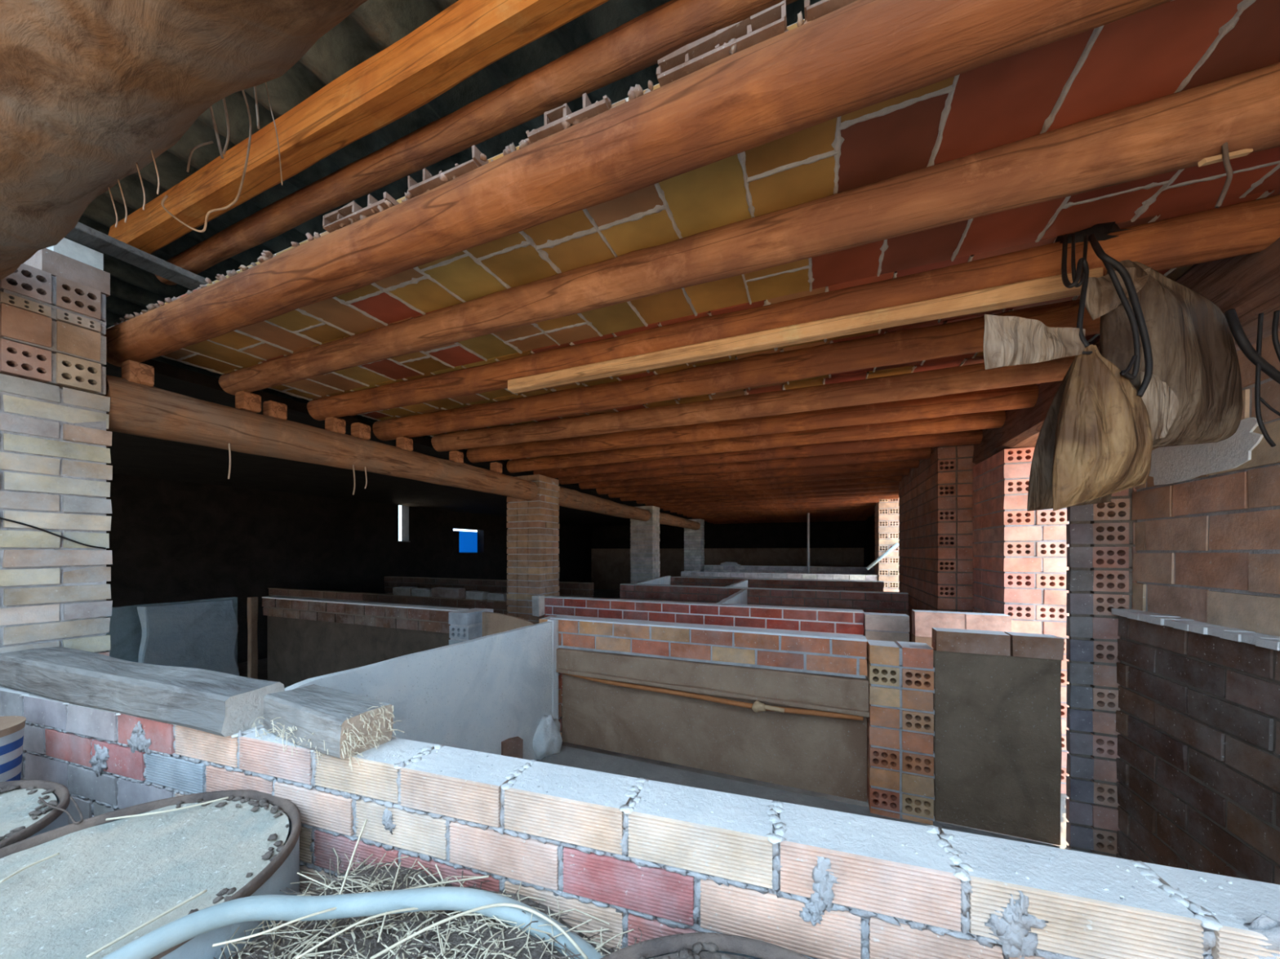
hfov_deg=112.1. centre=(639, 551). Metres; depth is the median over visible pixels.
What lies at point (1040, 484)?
sack
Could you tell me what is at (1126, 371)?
cable
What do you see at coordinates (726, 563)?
rubble pile
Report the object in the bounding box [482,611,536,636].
board
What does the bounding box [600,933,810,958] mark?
drum
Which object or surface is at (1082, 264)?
cable
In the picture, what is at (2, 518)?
wire
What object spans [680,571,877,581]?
brick wall
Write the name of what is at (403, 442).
wooden block
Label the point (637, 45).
rafter
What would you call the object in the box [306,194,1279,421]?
rafter
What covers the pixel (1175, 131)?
rafter
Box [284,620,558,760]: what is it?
partition wall
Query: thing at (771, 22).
bricks
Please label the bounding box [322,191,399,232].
brick
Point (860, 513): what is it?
rafter
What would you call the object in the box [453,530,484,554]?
window
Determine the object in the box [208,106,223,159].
hanging fibre
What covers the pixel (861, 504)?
rafter
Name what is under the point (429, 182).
brick
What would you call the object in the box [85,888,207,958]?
stalk
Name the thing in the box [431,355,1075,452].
rafter
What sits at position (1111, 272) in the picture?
cable
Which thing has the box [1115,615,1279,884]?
wall
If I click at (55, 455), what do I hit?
brick pillar
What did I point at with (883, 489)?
rafter
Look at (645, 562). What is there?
brick pillar
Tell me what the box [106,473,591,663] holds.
wall
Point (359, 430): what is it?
wooden block
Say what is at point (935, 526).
brick pier
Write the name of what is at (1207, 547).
wall
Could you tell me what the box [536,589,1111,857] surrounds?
floor
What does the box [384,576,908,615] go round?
brick wall
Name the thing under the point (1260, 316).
cable
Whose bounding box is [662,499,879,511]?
rafter
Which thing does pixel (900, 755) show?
brick pier
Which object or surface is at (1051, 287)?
batten
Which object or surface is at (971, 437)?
rafter
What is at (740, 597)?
panel
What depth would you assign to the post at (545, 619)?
2.96 m
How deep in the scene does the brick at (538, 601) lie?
4.15 m
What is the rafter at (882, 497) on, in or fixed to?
attached to the ceiling at (1172, 46)
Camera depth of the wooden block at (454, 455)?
3.37 m
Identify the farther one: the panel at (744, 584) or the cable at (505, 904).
the panel at (744, 584)
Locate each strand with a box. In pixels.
[107,186,117,227]
[117,178,127,222]
[135,162,145,210]
[151,149,159,194]
[160,89,251,232]
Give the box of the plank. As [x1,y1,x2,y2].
[65,222,212,290]
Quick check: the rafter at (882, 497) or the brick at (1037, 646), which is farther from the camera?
the rafter at (882, 497)
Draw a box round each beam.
[0,646,284,737]
[108,0,608,253]
[972,236,1279,464]
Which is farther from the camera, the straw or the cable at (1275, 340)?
the cable at (1275, 340)
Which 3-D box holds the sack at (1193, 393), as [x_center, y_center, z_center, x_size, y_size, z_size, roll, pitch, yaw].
[1.376,-0.528,1.168,0.485,0.505,0.145,0,0,-8]
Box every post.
[247,596,257,679]
[448,608,493,644]
[538,616,561,736]
[547,618,556,719]
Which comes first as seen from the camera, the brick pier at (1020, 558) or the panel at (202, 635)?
the brick pier at (1020, 558)
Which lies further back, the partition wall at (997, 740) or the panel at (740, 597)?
the panel at (740, 597)
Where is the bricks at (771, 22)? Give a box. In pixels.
[656,0,786,86]
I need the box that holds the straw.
[213,848,642,958]
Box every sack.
[982,314,1153,511]
[1026,360,1111,511]
[1084,259,1243,448]
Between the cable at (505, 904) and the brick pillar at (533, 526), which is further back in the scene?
the brick pillar at (533, 526)
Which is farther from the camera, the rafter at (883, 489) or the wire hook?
the rafter at (883, 489)
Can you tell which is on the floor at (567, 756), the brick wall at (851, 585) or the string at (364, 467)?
the brick wall at (851, 585)
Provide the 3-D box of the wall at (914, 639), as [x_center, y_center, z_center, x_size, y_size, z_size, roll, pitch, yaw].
[2.079,1.021,2.812,0.507,0.918,0.130,0,0,23]
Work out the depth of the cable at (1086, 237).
1.14 m
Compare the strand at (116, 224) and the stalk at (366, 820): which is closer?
the stalk at (366, 820)
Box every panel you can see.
[106,596,237,662]
[137,599,239,675]
[635,575,670,585]
[717,589,747,604]
[725,579,747,587]
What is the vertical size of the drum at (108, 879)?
0.865 m
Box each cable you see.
[1061,234,1089,347]
[1071,235,1088,287]
[1088,233,1152,396]
[1096,239,1140,379]
[1120,355,1137,376]
[1224,308,1279,383]
[1254,312,1275,447]
[1260,397,1279,416]
[1271,310,1279,362]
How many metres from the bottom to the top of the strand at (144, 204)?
0.131 m
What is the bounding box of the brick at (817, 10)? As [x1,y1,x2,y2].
[804,0,857,21]
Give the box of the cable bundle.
[1054,221,1128,243]
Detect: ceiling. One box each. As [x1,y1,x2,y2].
[64,0,821,462]
[102,359,710,526]
[106,0,1279,460]
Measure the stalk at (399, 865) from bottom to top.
0.012 m
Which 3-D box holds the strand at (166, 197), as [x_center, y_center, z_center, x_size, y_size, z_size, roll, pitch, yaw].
[-0.925,-0.851,0.953,0.321,0.250,0.094,0,0,23]
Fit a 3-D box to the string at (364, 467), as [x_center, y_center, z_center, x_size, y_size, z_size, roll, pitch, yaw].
[-1.711,-0.485,2.680,0.029,0.190,0.018,0,0,23]
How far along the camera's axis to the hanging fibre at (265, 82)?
0.95 m
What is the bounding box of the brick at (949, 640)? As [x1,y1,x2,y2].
[931,627,1010,656]
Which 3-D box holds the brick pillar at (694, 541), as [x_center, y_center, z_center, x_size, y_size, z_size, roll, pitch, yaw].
[1.295,0.370,10.261,0.409,2.264,0.359,0,0,23]
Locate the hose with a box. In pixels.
[101,886,604,958]
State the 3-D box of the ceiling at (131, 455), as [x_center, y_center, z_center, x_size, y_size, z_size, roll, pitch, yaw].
[-2.418,-0.890,7.397,4.250,0.060,14.200,0,0,23]
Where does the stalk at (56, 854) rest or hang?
on the drum at (108, 879)
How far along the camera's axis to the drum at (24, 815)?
1.00 m
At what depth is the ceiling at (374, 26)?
1.53 m
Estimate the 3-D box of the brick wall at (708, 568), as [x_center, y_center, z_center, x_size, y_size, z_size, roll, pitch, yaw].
[3.172,0.909,9.455,3.594,1.180,0.108,0,0,23]
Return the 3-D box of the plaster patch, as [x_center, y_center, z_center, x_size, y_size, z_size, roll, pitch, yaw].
[1.926,-0.342,1.513,0.012,0.184,0.554,0,0,23]
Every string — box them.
[227,443,231,479]
[352,464,355,494]
[364,466,367,488]
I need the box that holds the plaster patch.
[1148,417,1263,484]
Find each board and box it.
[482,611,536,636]
[866,542,898,570]
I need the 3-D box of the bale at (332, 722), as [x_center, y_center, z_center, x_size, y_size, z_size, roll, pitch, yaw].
[-0.751,0.412,1.032,0.373,0.119,0.160,0,0,23]
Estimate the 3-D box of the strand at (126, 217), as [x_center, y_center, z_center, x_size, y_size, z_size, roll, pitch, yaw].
[-1.061,-0.720,0.885,0.084,0.125,0.007,0,0,33]
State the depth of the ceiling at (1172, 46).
1.22 m
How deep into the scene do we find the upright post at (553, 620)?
2.81 m
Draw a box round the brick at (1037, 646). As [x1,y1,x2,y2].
[1004,631,1064,660]
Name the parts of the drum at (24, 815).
drum lid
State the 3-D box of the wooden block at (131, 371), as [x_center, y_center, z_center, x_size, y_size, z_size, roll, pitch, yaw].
[-2.105,-0.743,1.808,0.077,0.087,0.070,0,0,23]
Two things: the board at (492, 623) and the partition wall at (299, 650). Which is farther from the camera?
the partition wall at (299, 650)
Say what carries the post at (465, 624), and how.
on the floor at (567, 756)
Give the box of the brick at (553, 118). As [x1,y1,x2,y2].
[525,93,612,143]
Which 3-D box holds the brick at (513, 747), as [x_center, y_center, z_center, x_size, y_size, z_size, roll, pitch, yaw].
[-0.718,1.165,2.397,0.120,0.240,0.065,0,0,-41]
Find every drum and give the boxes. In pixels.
[0,780,70,848]
[0,790,301,958]
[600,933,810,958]
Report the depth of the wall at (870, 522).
10.50 m
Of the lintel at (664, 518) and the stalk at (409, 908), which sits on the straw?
the stalk at (409, 908)
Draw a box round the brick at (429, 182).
[407,145,488,196]
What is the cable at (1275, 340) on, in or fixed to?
attached to the cable at (1237, 332)
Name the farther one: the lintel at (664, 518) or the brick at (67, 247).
the lintel at (664, 518)
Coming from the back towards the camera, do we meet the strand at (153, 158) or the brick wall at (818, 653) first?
the brick wall at (818, 653)
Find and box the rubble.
[113,10,812,325]
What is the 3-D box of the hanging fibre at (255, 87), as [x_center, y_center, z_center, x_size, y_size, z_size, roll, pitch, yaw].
[-0.788,-0.966,0.881,0.008,0.069,0.210,0,0,-39]
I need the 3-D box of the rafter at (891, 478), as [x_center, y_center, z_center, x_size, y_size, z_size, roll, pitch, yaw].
[1.280,-0.861,5.675,3.735,0.143,0.146,0,0,23]
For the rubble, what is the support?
on the rafter at (860, 54)
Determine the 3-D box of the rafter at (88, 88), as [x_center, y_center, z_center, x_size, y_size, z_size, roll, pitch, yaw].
[-0.754,-0.907,0.638,4.082,0.388,0.377,0,0,23]
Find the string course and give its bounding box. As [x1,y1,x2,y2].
[23,248,110,297]
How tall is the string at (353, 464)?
0.233 m
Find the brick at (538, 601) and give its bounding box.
[532,595,545,616]
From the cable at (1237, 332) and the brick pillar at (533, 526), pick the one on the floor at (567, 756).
the brick pillar at (533, 526)
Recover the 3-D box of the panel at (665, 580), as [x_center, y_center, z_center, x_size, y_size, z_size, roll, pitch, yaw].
[0.194,0.846,6.646,0.050,0.868,1.580,0,0,23]
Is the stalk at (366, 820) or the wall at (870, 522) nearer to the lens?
the stalk at (366, 820)
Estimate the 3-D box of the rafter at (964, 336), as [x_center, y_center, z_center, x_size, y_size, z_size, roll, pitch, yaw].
[-0.006,-0.867,2.314,3.986,0.153,0.159,0,0,23]
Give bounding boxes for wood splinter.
[1197,148,1253,166]
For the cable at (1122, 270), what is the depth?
1.05 m
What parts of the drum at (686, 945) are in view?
drum lid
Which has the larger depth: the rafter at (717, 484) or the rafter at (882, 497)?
the rafter at (882, 497)
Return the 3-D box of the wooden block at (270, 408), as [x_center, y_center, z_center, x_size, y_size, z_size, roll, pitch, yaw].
[-1.925,-0.742,2.274,0.078,0.086,0.070,0,0,23]
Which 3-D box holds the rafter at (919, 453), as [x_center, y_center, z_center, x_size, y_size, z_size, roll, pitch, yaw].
[0.769,-0.863,4.421,3.714,0.136,0.133,0,0,23]
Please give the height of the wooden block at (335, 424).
0.087 m
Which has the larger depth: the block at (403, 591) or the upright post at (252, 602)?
the block at (403, 591)
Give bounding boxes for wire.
[0,517,106,549]
[38,796,83,824]
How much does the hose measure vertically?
0.225 m
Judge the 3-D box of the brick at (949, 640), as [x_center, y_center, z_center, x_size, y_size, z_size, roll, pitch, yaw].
[1.549,0.423,2.030,0.280,0.097,0.102,0,0,23]
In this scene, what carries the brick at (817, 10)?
on the rafter at (860, 54)
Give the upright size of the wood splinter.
0.032 m
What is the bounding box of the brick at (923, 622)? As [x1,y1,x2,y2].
[911,609,964,637]
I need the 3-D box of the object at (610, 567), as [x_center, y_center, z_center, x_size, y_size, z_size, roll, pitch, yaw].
[2.174,0.700,13.159,8.300,1.600,0.029,0,0,23]
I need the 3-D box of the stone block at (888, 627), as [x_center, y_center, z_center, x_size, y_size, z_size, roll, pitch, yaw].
[1.780,0.867,3.125,0.279,0.829,0.146,0,0,23]
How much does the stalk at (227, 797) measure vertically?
0.004 m
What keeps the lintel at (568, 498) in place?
on the brick pillar at (533, 526)
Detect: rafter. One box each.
[0,0,367,280]
[102,0,1172,367]
[218,62,1279,395]
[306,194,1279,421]
[372,299,1100,440]
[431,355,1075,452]
[466,383,1038,462]
[506,410,1005,473]
[533,429,982,478]
[558,447,930,484]
[578,459,919,489]
[595,468,909,494]
[608,475,902,497]
[620,481,898,501]
[635,486,899,503]
[644,491,898,506]
[655,495,898,508]
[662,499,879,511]
[670,502,875,512]
[676,506,875,514]
[683,507,875,515]
[687,509,875,517]
[701,513,874,519]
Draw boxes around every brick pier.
[866,640,934,825]
[875,497,899,591]
[898,444,976,642]
[972,447,1068,794]
[1066,487,1137,857]
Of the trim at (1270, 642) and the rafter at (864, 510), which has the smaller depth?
the trim at (1270, 642)
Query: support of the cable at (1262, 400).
attached to the cable at (1260, 316)
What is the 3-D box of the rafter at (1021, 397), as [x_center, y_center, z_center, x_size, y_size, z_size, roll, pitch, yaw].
[0.335,-0.864,3.137,3.988,0.142,0.148,0,0,22]
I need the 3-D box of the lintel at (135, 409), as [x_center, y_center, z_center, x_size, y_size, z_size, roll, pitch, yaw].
[-1.635,-0.604,3.012,0.228,0.223,2.785,0,0,23]
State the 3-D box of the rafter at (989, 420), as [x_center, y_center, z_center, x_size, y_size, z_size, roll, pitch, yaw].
[0.528,-0.859,3.558,3.957,0.138,0.135,0,0,23]
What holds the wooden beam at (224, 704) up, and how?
on the brick wall at (658, 859)
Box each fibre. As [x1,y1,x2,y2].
[186,140,213,172]
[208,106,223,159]
[222,97,230,155]
[253,85,259,129]
[265,82,282,185]
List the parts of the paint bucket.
bucket lid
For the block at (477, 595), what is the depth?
4.59 m
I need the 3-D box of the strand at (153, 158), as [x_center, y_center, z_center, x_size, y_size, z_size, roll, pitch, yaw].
[-0.936,-0.737,0.834,0.075,0.129,0.007,0,0,34]
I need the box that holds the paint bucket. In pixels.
[0,715,26,782]
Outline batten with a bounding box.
[507,266,1102,393]
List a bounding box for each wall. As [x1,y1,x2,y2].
[0,685,1279,958]
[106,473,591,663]
[262,595,867,679]
[267,616,450,686]
[268,587,864,705]
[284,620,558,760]
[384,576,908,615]
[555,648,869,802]
[591,520,866,567]
[670,576,884,591]
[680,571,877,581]
[703,564,875,575]
[866,513,875,567]
[911,633,933,648]
[933,648,1061,845]
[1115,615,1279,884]
[1131,331,1279,636]
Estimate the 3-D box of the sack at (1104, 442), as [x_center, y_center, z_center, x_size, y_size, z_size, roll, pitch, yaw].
[1.071,-0.344,1.081,0.450,0.482,0.125,0,0,-8]
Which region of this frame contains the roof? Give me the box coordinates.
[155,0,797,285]
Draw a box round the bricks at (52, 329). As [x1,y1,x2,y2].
[0,263,106,395]
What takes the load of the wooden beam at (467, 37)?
attached to the ceiling at (374, 26)
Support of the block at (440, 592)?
on the brick wall at (824, 620)
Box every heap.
[232,863,615,958]
[532,714,562,759]
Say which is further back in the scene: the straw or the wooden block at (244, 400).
the wooden block at (244, 400)
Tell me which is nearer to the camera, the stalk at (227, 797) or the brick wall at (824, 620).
the stalk at (227, 797)
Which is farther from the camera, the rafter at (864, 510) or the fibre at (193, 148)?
the rafter at (864, 510)
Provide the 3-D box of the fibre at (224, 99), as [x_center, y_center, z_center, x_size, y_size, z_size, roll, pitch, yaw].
[-0.909,-0.943,0.944,0.013,0.077,0.112,0,0,-41]
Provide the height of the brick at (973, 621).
0.165 m
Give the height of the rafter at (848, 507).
0.154 m
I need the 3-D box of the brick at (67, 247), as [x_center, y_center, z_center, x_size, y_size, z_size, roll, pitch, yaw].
[-2.261,-1.135,1.699,0.240,0.090,0.120,0,0,23]
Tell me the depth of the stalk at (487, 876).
0.69 m
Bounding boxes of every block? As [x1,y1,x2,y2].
[121,360,154,386]
[235,390,261,413]
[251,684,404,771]
[262,400,287,419]
[324,417,345,434]
[351,422,370,439]
[392,586,417,595]
[395,436,413,451]
[411,587,431,596]
[431,586,465,599]
[448,450,463,463]
[466,590,489,599]
[487,592,507,602]
[489,462,502,473]
[863,612,910,659]
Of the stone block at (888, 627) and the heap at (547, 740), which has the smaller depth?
the heap at (547, 740)
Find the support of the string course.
on the bricks at (52, 329)
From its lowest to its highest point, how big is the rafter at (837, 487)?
0.129 m
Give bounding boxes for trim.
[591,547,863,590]
[1111,608,1279,650]
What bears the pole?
on the floor at (567, 756)
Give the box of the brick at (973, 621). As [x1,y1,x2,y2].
[961,612,1011,632]
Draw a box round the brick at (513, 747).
[501,736,523,759]
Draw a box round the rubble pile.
[720,561,740,565]
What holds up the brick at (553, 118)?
on the rafter at (860, 54)
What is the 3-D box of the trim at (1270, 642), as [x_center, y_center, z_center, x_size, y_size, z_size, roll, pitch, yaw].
[1.317,0.248,0.119,0.100,0.027,3.632,0,0,23]
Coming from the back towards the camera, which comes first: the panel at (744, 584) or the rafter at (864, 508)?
the rafter at (864, 508)
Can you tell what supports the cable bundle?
attached to the rafter at (1250, 227)
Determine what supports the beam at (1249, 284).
on the brick pier at (935, 526)
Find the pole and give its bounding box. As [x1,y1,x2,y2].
[807,512,809,573]
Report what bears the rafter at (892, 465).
attached to the ceiling at (1172, 46)
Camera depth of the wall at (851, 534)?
12.63 m
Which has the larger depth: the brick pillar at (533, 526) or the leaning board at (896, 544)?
the leaning board at (896, 544)
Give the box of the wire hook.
[1214,142,1233,208]
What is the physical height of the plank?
0.034 m
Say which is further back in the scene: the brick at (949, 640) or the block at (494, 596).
the block at (494, 596)
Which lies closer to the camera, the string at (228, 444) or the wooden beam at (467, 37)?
the wooden beam at (467, 37)
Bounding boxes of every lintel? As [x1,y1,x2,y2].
[102,374,537,500]
[558,486,651,521]
[659,512,700,529]
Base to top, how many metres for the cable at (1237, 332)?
0.218 m
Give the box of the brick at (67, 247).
[46,237,103,271]
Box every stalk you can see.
[0,852,59,884]
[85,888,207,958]
[105,796,228,820]
[212,875,488,946]
[295,907,417,958]
[338,819,367,894]
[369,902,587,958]
[377,862,400,942]
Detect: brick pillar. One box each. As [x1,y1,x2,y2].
[0,373,112,685]
[506,474,559,623]
[630,506,660,583]
[684,519,704,571]
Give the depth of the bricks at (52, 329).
1.55 m
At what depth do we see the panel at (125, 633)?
3.58 m

